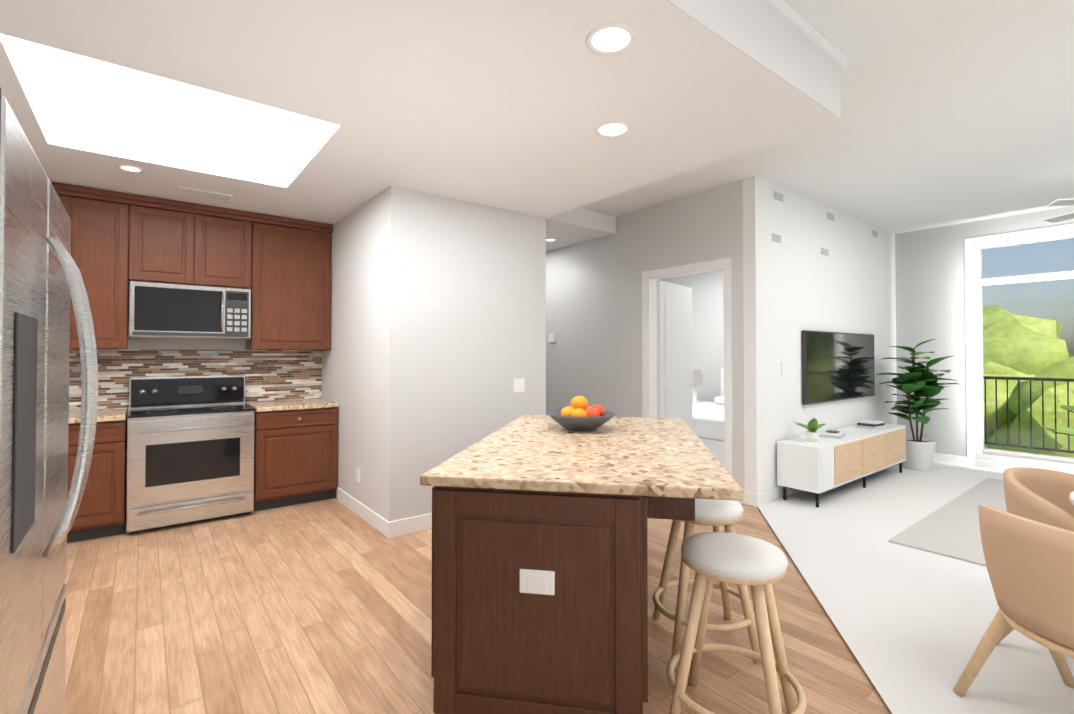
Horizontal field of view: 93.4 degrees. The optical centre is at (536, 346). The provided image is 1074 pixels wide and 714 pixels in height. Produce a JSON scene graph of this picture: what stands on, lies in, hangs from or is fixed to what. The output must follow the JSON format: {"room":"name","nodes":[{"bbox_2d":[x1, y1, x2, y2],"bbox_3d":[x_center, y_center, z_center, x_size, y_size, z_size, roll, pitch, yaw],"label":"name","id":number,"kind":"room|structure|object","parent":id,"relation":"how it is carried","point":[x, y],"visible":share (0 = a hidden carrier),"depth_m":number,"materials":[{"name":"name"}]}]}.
{"room":"kitchen","nodes":[
{"label":"kitchen","id":0,"kind":"room"},
{"bbox_2d":[103,284,321,511],"bbox_3d":[-3.243,-0.055,4.599,2.410,3.000,0.150,1,-1,-38],"label":"wall","id":1,"kind":"structure","parent":0,"point":[182,344],"depth_m":4.55,"materials":[{"name":"grey paint"}]},
{"bbox_2d":[53,186,70,317],"bbox_3d":[-3.844,-0.584,3.810,0.476,1.195,0.334,1,-1,-38],"label":"upper cabinet","id":2,"kind":"object","parent":1,"relation":"attached to","point":[64,195],"depth_m":3.82,"materials":[{"name":"brown wood"}]},
{"bbox_2d":[69,190,142,348],"bbox_3d":[-3.537,-0.580,4.050,0.539,1.195,0.334,1,-1,-38],"label":"upper cabinet","id":3,"kind":"object","parent":1,"relation":"attached to","point":[104,227],"depth_m":3.97,"materials":[{"name":"brown wood"}]},
{"bbox_2d":[139,202,206,285],"bbox_3d":[-3.177,-0.854,4.334,0.492,0.640,0.334,1,-1,-38],"label":"upper cabinet","id":4,"kind":"object","parent":1,"relation":"attached to","point":[170,237],"depth_m":4.22,"materials":[{"name":"brown wood"}]},
{"bbox_2d":[129,281,250,338],"bbox_3d":[-3.001,-0.300,4.404,0.850,0.445,0.428,1,-1,-38],"label":"microwave","id":5,"kind":"object","parent":4,"relation":"attached to","point":[162,310],"visible":1,"depth_m":4.25,"materials":[{"name":"silver metal"}]},
{"bbox_2d":[69,349,321,410],"bbox_3d":[-3.193,0.275,4.530,2.410,0.500,0.012,1,-1,-38],"label":"tile backsplash","id":6,"kind":"structure","parent":1,"relation":"attached to","point":[274,375],"depth_m":4.66,"materials":[{"name":"tile"}]},
{"bbox_2d":[203,210,254,289],"bbox_3d":[-2.882,-0.851,4.564,0.492,0.640,0.334,1,-1,-38],"label":"upper cabinet","id":7,"kind":"object","parent":1,"relation":"attached to","point":[228,239],"depth_m":4.47,"materials":[{"name":"brown wood"}]},
{"bbox_2d":[246,218,332,349],"bbox_3d":[-2.435,-0.568,4.907,0.757,1.195,0.334,1,-1,-38],"label":"upper cabinet","id":8,"kind":"object","parent":1,"relation":"attached to","point":[279,267],"depth_m":4.78,"materials":[{"name":"brown wood"}]},
{"bbox_2d":[0,0,846,224],"bbox_3d":[-1.229,-1.403,3.284,3.950,0.340,4.430,1,-1,-38],"label":"ceiling soffit","id":9,"kind":"structure","parent":0,"point":[510,105],"depth_m":2.46,"materials":[{"name":"paint"}]},
{"bbox_2d":[116,165,144,173],"bbox_3d":[-2.806,-1.228,3.492,0.156,0.006,0.156,1,-1,-38],"label":"recessed light","id":10,"kind":"object","parent":9,"relation":"attached to","point":[131,169],"visible":0.98,"depth_m":3.49,"materials":[{"name":"white"}]},
{"bbox_2d":[7,35,330,177],"bbox_3d":[-2.039,-1.323,2.956,1.330,0.010,1.350,1,-1,-38],"label":"skylight panel","id":11,"kind":"object","parent":9,"relation":"attached to","point":[74,94],"visible":0.75,"depth_m":2.88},
{"bbox_2d":[177,186,232,200],"bbox_3d":[-2.639,-1.218,4.027,0.360,0.010,0.160,1,-1,-38],"label":"ceiling air vent","id":12,"kind":"object","parent":9,"relation":"attached to","point":[197,192],"visible":1,"depth_m":4.01,"materials":[{"name":"white metal"}]},
{"bbox_2d":[585,23,636,55],"bbox_3d":[0.301,-1.248,2.058,0.206,0.006,0.206,1,-1,-38],"label":"recessed light","id":13,"kind":"object","parent":9,"relation":"attached to","point":[611,40],"visible":1,"depth_m":2.06,"materials":[{"name":"white"}]},
{"bbox_2d":[595,121,630,137],"bbox_3d":[0.432,-1.236,2.883,0.206,0.006,0.206,1,-1,-38],"label":"recessed light","id":14,"kind":"object","parent":9,"relation":"attached to","point":[614,129],"visible":1,"depth_m":2.88,"materials":[{"name":"white"}]},
{"bbox_2d":[64,498,889,713],"bbox_3d":[1.337,1.497,3.993,9.220,0.120,10.300,1,-1,-38],"label":"floor","id":15,"kind":"structure","parent":0,"point":[320,607],"depth_m":2.56,"materials":[{"name":"brown wood"}]},
{"bbox_2d":[0,88,97,713],"bbox_3d":[-1.351,0.492,0.904,0.844,1.802,0.912,1,-1,-38],"label":"fridge","id":16,"kind":"object","parent":15,"relation":"on","point":[41,280],"visible":1,"depth_m":1.01,"materials":[{"name":"silver metal"}]},
{"bbox_2d":[67,422,126,542],"bbox_3d":[-3.485,0.996,3.909,0.476,0.881,0.584,1,-1,-38],"label":"base cabinet","id":17,"kind":"object","parent":15,"relation":"on","point":[102,508],"depth_m":3.76,"materials":[{"name":"brown wood"}]},
{"bbox_2d":[68,408,126,425],"bbox_3d":[-3.620,0.534,3.798,0.834,0.040,0.604,1,-1,-38],"label":"countertop","id":18,"kind":"structure","parent":17,"relation":"on","point":[102,415],"depth_m":3.80,"materials":[{"name":"beige stone"}]},
{"bbox_2d":[126,375,254,533],"bbox_3d":[-2.921,0.851,4.286,0.850,1.180,0.686,1,-1,-38],"label":"range","id":19,"kind":"object","parent":15,"relation":"on","point":[190,449],"visible":1,"depth_m":4.11,"materials":[{"name":"silver metal"}]},
{"bbox_2d":[253,406,338,511],"bbox_3d":[-2.334,1.009,4.806,0.694,0.881,0.584,1,-1,-38],"label":"base cabinet","id":20,"kind":"object","parent":15,"relation":"on","point":[296,451],"depth_m":4.57,"materials":[{"name":"brown wood"}]},
{"bbox_2d":[245,398,338,413],"bbox_3d":[-2.328,0.548,4.804,0.694,0.040,0.604,1,-1,-38],"label":"countertop","id":21,"kind":"structure","parent":20,"relation":"on","point":[302,404],"depth_m":4.65,"materials":[{"name":"beige stone"}]},
{"bbox_2d":[337,487,386,536],"bbox_3d":[-1.501,1.381,4.294,0.017,0.120,1.240,1,-1,-38],"label":"baseboard","id":22,"kind":"structure","parent":15,"relation":"on","point":[385,527],"depth_m":4.22,"materials":[{"name":"white wood"}]},
{"bbox_2d":[386,513,431,538],"bbox_3d":[-0.525,1.381,4.247,1.500,0.120,0.017,1,-1,-38],"label":"baseboard","id":23,"kind":"structure","parent":15,"relation":"on","point":[405,526],"depth_m":3.88,"materials":[{"name":"white"}]},
{"bbox_2d":[322,186,545,521],"bbox_3d":[-1.635,-0.038,5.724,1.510,3.000,3.650,1,-1,-38],"label":"wall block","id":24,"kind":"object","parent":15,"relation":"on","point":[438,325],"visible":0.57,"depth_m":4.20,"materials":[{"name":"grey paint"}]},
{"bbox_2d":[356,467,359,482],"bbox_3d":[-1.537,1.102,4.346,0.008,0.120,0.080,1,-1,-38],"label":"outlet","id":25,"kind":"object","parent":24,"relation":"attached to","point":[358,475],"visible":1,"depth_m":4.33,"materials":[{"name":"white plastic"}]},
{"bbox_2d":[514,378,524,391],"bbox_3d":[-0.161,0.345,4.549,0.120,0.120,0.008,1,-1,-38],"label":"light switch","id":26,"kind":"object","parent":24,"relation":"attached to","point":[519,385],"visible":1,"depth_m":4.55,"materials":[{"name":"white plastic"}]},
{"bbox_2d":[431,487,694,713],"bbox_3d":[0.249,0.980,2.773,1.030,0.880,1.907,0,-1,10],"label":"kitchen island","id":27,"kind":"object","parent":15,"relation":"on","point":[539,564],"depth_m":1.86,"materials":[{"name":"dark wood"},{"name":"granite"}]},
{"bbox_2d":[420,415,743,500],"bbox_3d":[0.299,0.520,2.777,1.170,0.040,1.950,0,-1,10],"label":"island countertop","id":28,"kind":"structure","parent":27,"relation":"on","point":[634,457],"depth_m":2.13,"materials":[{"name":"beige stone"}]},
{"bbox_2d":[547,396,615,430],"bbox_3d":[0.271,0.403,3.104,0.418,0.202,0.418,-1,-1,35],"label":"fruit bowl","id":29,"kind":"object","parent":28,"relation":"on","point":[579,415],"visible":1,"depth_m":3.01,"materials":[{"name":"grey ceramic"}]},
{"bbox_2d":[653,499,761,663],"bbox_3d":[0.808,1.080,2.460,0.479,0.679,0.479,0,-1,1],"label":"stool","id":30,"kind":"object","parent":15,"relation":"on","point":[717,514],"visible":0.73,"depth_m":2.32,"materials":[{"name":"brown wood"}]},
{"bbox_2d":[666,532,806,713],"bbox_3d":[0.723,1.071,1.866,0.479,0.679,0.479,0,-1,29],"label":"stool","id":31,"kind":"object","parent":15,"relation":"on","point":[758,566],"visible":1,"depth_m":1.80,"materials":[{"name":"brown wood"}]},
{"bbox_2d":[757,506,891,713],"bbox_3d":[1.206,1.392,1.250,0.035,0.012,6.804,0,-1,14],"label":"trim","id":32,"kind":"structure","parent":15,"relation":"on","point":[834,626],"depth_m":2.48,"materials":[{"name":"brown wood"}]},
{"bbox_3d":[2.202,1.476,7.309,3.480,0.016,3.830,1,-1,-38],"label":"carpet floor","id":33,"kind":"structure","parent":15,"relation":"on","visible":0},
{"bbox_2d":[656,368,723,463],"bbox_3d":[2.848,0.901,7.269,2.120,1.134,1.700,1,-1,-38],"label":"bed","id":34,"kind":"object","parent":33,"relation":"on","point":[708,425],"visible":0.25,"depth_m":6.47,"materials":[{"name":"white fabric"}]},
{"bbox_2d":[693,401,714,404],"bbox_3d":[2.687,1.215,8.635,0.530,0.544,0.460,1,-1,-38],"label":"nightstand","id":35,"kind":"object","parent":33,"relation":"on","point":[701,402],"visible":0.08,"depth_m":8.57,"materials":[{"name":"white"}]},
{"bbox_2d":[692,369,702,402],"bbox_3d":[2.683,0.663,8.640,0.300,0.560,0.300,1,-1,-38],"label":"lamp","id":36,"kind":"object","parent":35,"relation":"on","point":[697,376],"visible":0.73,"depth_m":8.54,"materials":[{"name":"white"}]},
{"bbox_2d":[546,207,615,250],"bbox_3d":[-0.616,-1.423,6.803,1.400,0.200,3.230,1,-1,-38],"label":"ceiling soffit","id":37,"kind":"structure","parent":0,"point":[572,226],"depth_m":5.81,"materials":[{"name":"paint"}]},
{"bbox_2d":[546,238,555,241],"bbox_3d":[0.164,-1.328,6.288,0.156,0.006,0.156,1,-1,-38],"label":"recessed light","id":38,"kind":"object","parent":37,"relation":"attached to","point":[550,240],"visible":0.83,"depth_m":6.31,"materials":[{"name":"white"}]},
{"bbox_2d":[546,180,744,490],"bbox_3d":[0.475,-0.026,6.619,0.120,3.000,4.830,1,-1,-38],"label":"wall","id":39,"kind":"structure","parent":0,"point":[594,313],"depth_m":5.84,"materials":[{"name":"grey paint"}]},
{"bbox_2d":[549,333,555,341],"bbox_3d":[0.207,-0.122,6.850,0.020,0.120,0.140,1,-1,-38],"label":"thermostat","id":40,"kind":"object","parent":39,"relation":"attached to","point":[552,337],"visible":1,"depth_m":6.83,"materials":[{"name":"white plastic"}]},
{"bbox_2d":[657,280,694,429],"bbox_3d":[1.631,0.360,5.946,0.868,2.190,0.221,1,-1,-38],"label":"bedroom door","id":41,"kind":"structure","parent":39,"relation":"in","point":[675,384],"depth_m":5.88,"materials":[{"name":"white paint"}]},
{"bbox_2d":[642,257,732,476],"bbox_3d":[1.551,0.307,5.222,0.137,2.295,1.080,1,-1,-38],"label":"door frame","id":42,"kind":"structure","parent":39,"relation":"attached to","point":[649,278],"depth_m":5.26,"materials":[{"name":"white wood"}]},
{"bbox_2d":[656,279,658,408],"bbox_3d":[0.989,0.007,8.889,3.480,3.000,0.120,1,-1,-38],"label":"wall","id":43,"kind":"structure","parent":0,"point":[656,343],"depth_m":9.86,"materials":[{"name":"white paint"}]},
{"bbox_2d":[743,176,896,493],"bbox_3d":[3.368,-0.038,5.736,3.600,3.000,0.120,1,-1,-38],"label":"wall","id":44,"kind":"structure","parent":0,"point":[796,282],"depth_m":5.08,"materials":[{"name":"white paint"}]},
{"bbox_2d":[772,233,780,242],"bbox_3d":[2.287,-1.036,4.827,0.160,0.070,0.008,1,-1,-38],"label":"wall air vent","id":45,"kind":"object","parent":44,"relation":"attached to","point":[776,238],"visible":1,"depth_m":4.82,"materials":[{"name":"grey metal"}]},
{"bbox_2d":[754,486,798,506],"bbox_3d":[3.405,1.401,5.657,3.614,0.120,0.017,1,-1,-38],"label":"baseboard","id":46,"kind":"structure","parent":44,"relation":"attached to","point":[764,497],"depth_m":4.68,"materials":[{"name":"white wood"}]},
{"bbox_2d":[774,191,782,201],"bbox_3d":[2.327,-1.446,4.864,0.160,0.070,0.008,1,-1,-38],"label":"wall air vent","id":47,"kind":"object","parent":44,"relation":"attached to","point":[778,196],"visible":1,"depth_m":4.85,"materials":[{"name":"grey"}]},
{"bbox_2d":[781,362,786,374],"bbox_3d":[2.386,0.210,4.886,0.090,0.120,0.008,1,-1,-38],"label":"light switch","id":48,"kind":"object","parent":44,"relation":"attached to","point":[783,369],"visible":1,"depth_m":4.87,"materials":[{"name":"white plastic"}]},
{"bbox_2d":[821,248,827,255],"bbox_3d":[3.116,-1.027,5.472,0.160,0.070,0.008,1,-1,-38],"label":"wall air vent","id":49,"kind":"object","parent":44,"relation":"attached to","point":[824,251],"visible":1,"depth_m":5.46,"materials":[{"name":"grey"}]},
{"bbox_2d":[827,212,833,220],"bbox_3d":[3.234,-1.436,5.570,0.160,0.070,0.008,1,-1,-38],"label":"wall air vent","id":50,"kind":"object","parent":44,"relation":"attached to","point":[830,216],"visible":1,"depth_m":5.56,"materials":[{"name":"grey"}]},
{"bbox_2d":[802,330,874,404],"bbox_3d":[3.409,0.215,5.655,1.830,0.750,0.043,1,-1,-38],"label":"tv","id":51,"kind":"object","parent":44,"relation":"attached to","point":[836,366],"visible":1,"depth_m":5.52,"materials":[{"name":"grey plastic"}]},
{"bbox_2d":[872,230,877,236],"bbox_3d":[4.260,-1.425,6.369,0.160,0.070,0.008,1,-1,-38],"label":"wall air vent","id":52,"kind":"object","parent":44,"relation":"attached to","point":[875,233],"visible":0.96,"depth_m":6.36,"materials":[{"name":"grey metal"}]},
{"bbox_2d":[578,0,1073,233],"bbox_3d":[1.337,-1.623,4.037,9.220,0.120,10.300,1,-1,-38],"label":"ceiling","id":53,"kind":"structure","parent":0,"point":[953,112],"depth_m":3.60,"materials":[{"name":"paint"}]},
{"bbox_2d":[1043,199,1073,222],"bbox_3d":[5.267,-1.373,4.339,1.397,0.370,1.391,1,-1,-38],"label":"ceiling fan","id":54,"kind":"object","parent":53,"relation":"hanging from","point":[1063,202],"visible":1,"depth_m":4.78,"materials":[{"name":"white"}]},
{"bbox_2d":[659,205,1073,473],"bbox_3d":[4.961,-0.024,6.742,0.150,3.000,10.150,1,-1,-38],"label":"wall","id":55,"kind":"structure","parent":0,"point":[930,280],"depth_m":6.48,"materials":[{"name":"grey paint"}]},
{"bbox_2d":[934,453,974,466],"bbox_3d":[5.078,1.412,6.438,0.014,0.120,0.760,1,-1,-38],"label":"baseboard","id":56,"kind":"structure","parent":55,"relation":"attached to","point":[961,460],"depth_m":6.28,"materials":[{"name":"white wood"}]},
{"bbox_2d":[964,224,1073,471],"bbox_3d":[6.108,0.004,5.226,0.122,2.700,2.590,1,-1,-38],"label":"window","id":57,"kind":"structure","parent":55,"relation":"in","point":[974,378],"depth_m":6.06,"materials":[{"name":"grey"}]},
{"bbox_2d":[758,461,1073,713],"bbox_3d":[2.858,1.401,2.041,8.920,0.016,5.050,1,-1,-38],"label":"carpet floor","id":58,"kind":"structure","parent":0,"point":[911,625],"depth_m":2.82,"materials":[{"name":"white carpet"}]},
{"bbox_2d":[777,423,905,507],"bbox_3d":[3.253,1.175,5.280,2.240,0.560,0.390,1,-1,-38],"label":"media console","id":59,"kind":"object","parent":58,"relation":"on","point":[822,465],"visible":0.94,"depth_m":4.74,"materials":[{"name":"white wood"}]},
{"bbox_2d":[795,418,825,441],"bbox_3d":[2.562,0.769,4.795,0.294,0.238,0.287,1,-1,-38],"label":"potted plant","id":60,"kind":"object","parent":59,"relation":"on","point":[812,427],"visible":1,"depth_m":4.72,"materials":[{"name":"white"}]},
{"bbox_2d":[820,430,845,438],"bbox_3d":[2.949,0.864,5.041,0.180,0.055,0.260,-1,-1,41],"label":"books","id":61,"kind":"object","parent":59,"relation":"on","point":[833,434],"visible":1,"depth_m":4.97,"materials":[{"name":"grey paper"}]},
{"bbox_2d":[855,420,886,428],"bbox_3d":[3.737,0.867,5.655,0.280,0.068,0.200,1,-1,-32],"label":"books","id":62,"kind":"object","parent":59,"relation":"on","point":[869,424],"visible":1,"depth_m":5.60,"materials":[{"name":"grey paper"}]},
{"bbox_2d":[876,339,958,470],"bbox_3d":[4.555,0.678,6.048,1.018,1.544,0.783,1,-1,-38],"label":"plant","id":63,"kind":"object","parent":58,"relation":"on","point":[920,452],"visible":1,"depth_m":5.98,"materials":[{"name":"green plant"}]},
{"bbox_2d":[889,478,1006,566],"bbox_3d":[4.472,1.408,3.647,3.000,0.016,2.400,1,-1,-38],"label":"rug","id":64,"kind":"object","parent":58,"relation":"on","point":[951,529],"visible":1,"depth_m":3.91,"materials":[{"name":"beige fabric"}]},
{"bbox_2d":[953,504,1073,696],"bbox_3d":[1.961,0.998,1.778,0.576,0.801,0.661,0,-1,-6],"label":"dining chair","id":65,"kind":"object","parent":58,"relation":"on","point":[1030,565],"visible":1,"depth_m":1.75,"materials":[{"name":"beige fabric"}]},
{"bbox_2d":[998,467,1073,642],"bbox_3d":[2.507,1.006,2.281,0.661,0.801,0.576,0,-1,-22],"label":"dining chair","id":66,"kind":"object","parent":58,"relation":"on","point":[1041,495],"visible":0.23,"depth_m":2.40,"materials":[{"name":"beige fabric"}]},
{"bbox_2d":[1069,491,1073,504],"bbox_3d":[2.680,1.015,1.851,1.000,0.750,1.000,1,-1,-38],"label":"dining table","id":67,"kind":"object","parent":58,"relation":"on","point":[1071,497],"visible":1,"depth_m":2.18,"materials":[{"name":"white"}]},
{"bbox_2d":[1042,426,1073,435],"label":"plant","id":68,"kind":"object","parent":67,"relation":"on","point":[1070,431],"depth_m":2.21,"materials":[{"name":"green plant"}]},
{"bbox_2d":[1059,401,1073,412],"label":"plant","id":69,"kind":"object","parent":67,"relation":"on","point":[1069,408],"depth_m":2.02,"materials":[{"name":"green plant"}]},
{"label":"outside","id":70,"kind":"structure","parent":0,"visible":0},
{"bbox_3d":[51.166,11.044,39.497,110.500,0.200,120.000,1,-1,-38],"label":"ground","id":71,"kind":"structure","parent":70,"visible":0},
{"bbox_2d":[983,317,1068,381],"bbox_3d":[12.071,4.840,17.982,8.280,11.594,9.691,1,-1,-38],"label":"tree","id":72,"kind":"object","parent":71,"relation":"on","point":[1058,343],"depth_m":15.21,"materials":[{"name":"green plant"}]},
{"bbox_2d":[983,374,1073,453],"bbox_3d":[10.014,5.580,11.425,7.008,9.928,6.726,1,-1,-38],"label":"tree","id":73,"kind":"object","parent":71,"relation":"on","point":[1037,432],"depth_m":10.29,"materials":[{"name":"green plant"}]},
{"bbox_2d":[983,305,1073,357],"bbox_3d":[19.498,4.414,16.326,12.719,12.398,11.926,1,-1,-38],"label":"tree","id":74,"kind":"object","parent":71,"relation":"on","point":[997,309],"depth_m":18.81,"materials":[{"name":"green plant"}]},
{"bbox_2d":[1006,357,1073,457],"bbox_3d":[14.295,5.022,9.143,9.454,10.978,9.013,1,-1,-38],"label":"tree","id":75,"kind":"object","parent":71,"relation":"on","point":[1048,384],"depth_m":10.59,"materials":[{"name":"green plant"}]},
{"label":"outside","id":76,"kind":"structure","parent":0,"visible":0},
{"bbox_2d":[984,448,1073,463],"bbox_3d":[6.747,1.510,5.607,1.300,0.200,4.900,1,-1,-38],"label":"floor","id":77,"kind":"structure","parent":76,"point":[1070,460],"depth_m":6.63,"materials":[{"name":"concrete"}]},
{"bbox_2d":[983,376,1073,452],"bbox_3d":[7.181,0.905,5.954,0.040,1.020,4.740,1,-1,-38],"label":"balcony railing","id":78,"kind":"object","parent":77,"relation":"on","point":[1068,380],"depth_m":6.71,"materials":[{"name":"black metal"}]}
]}

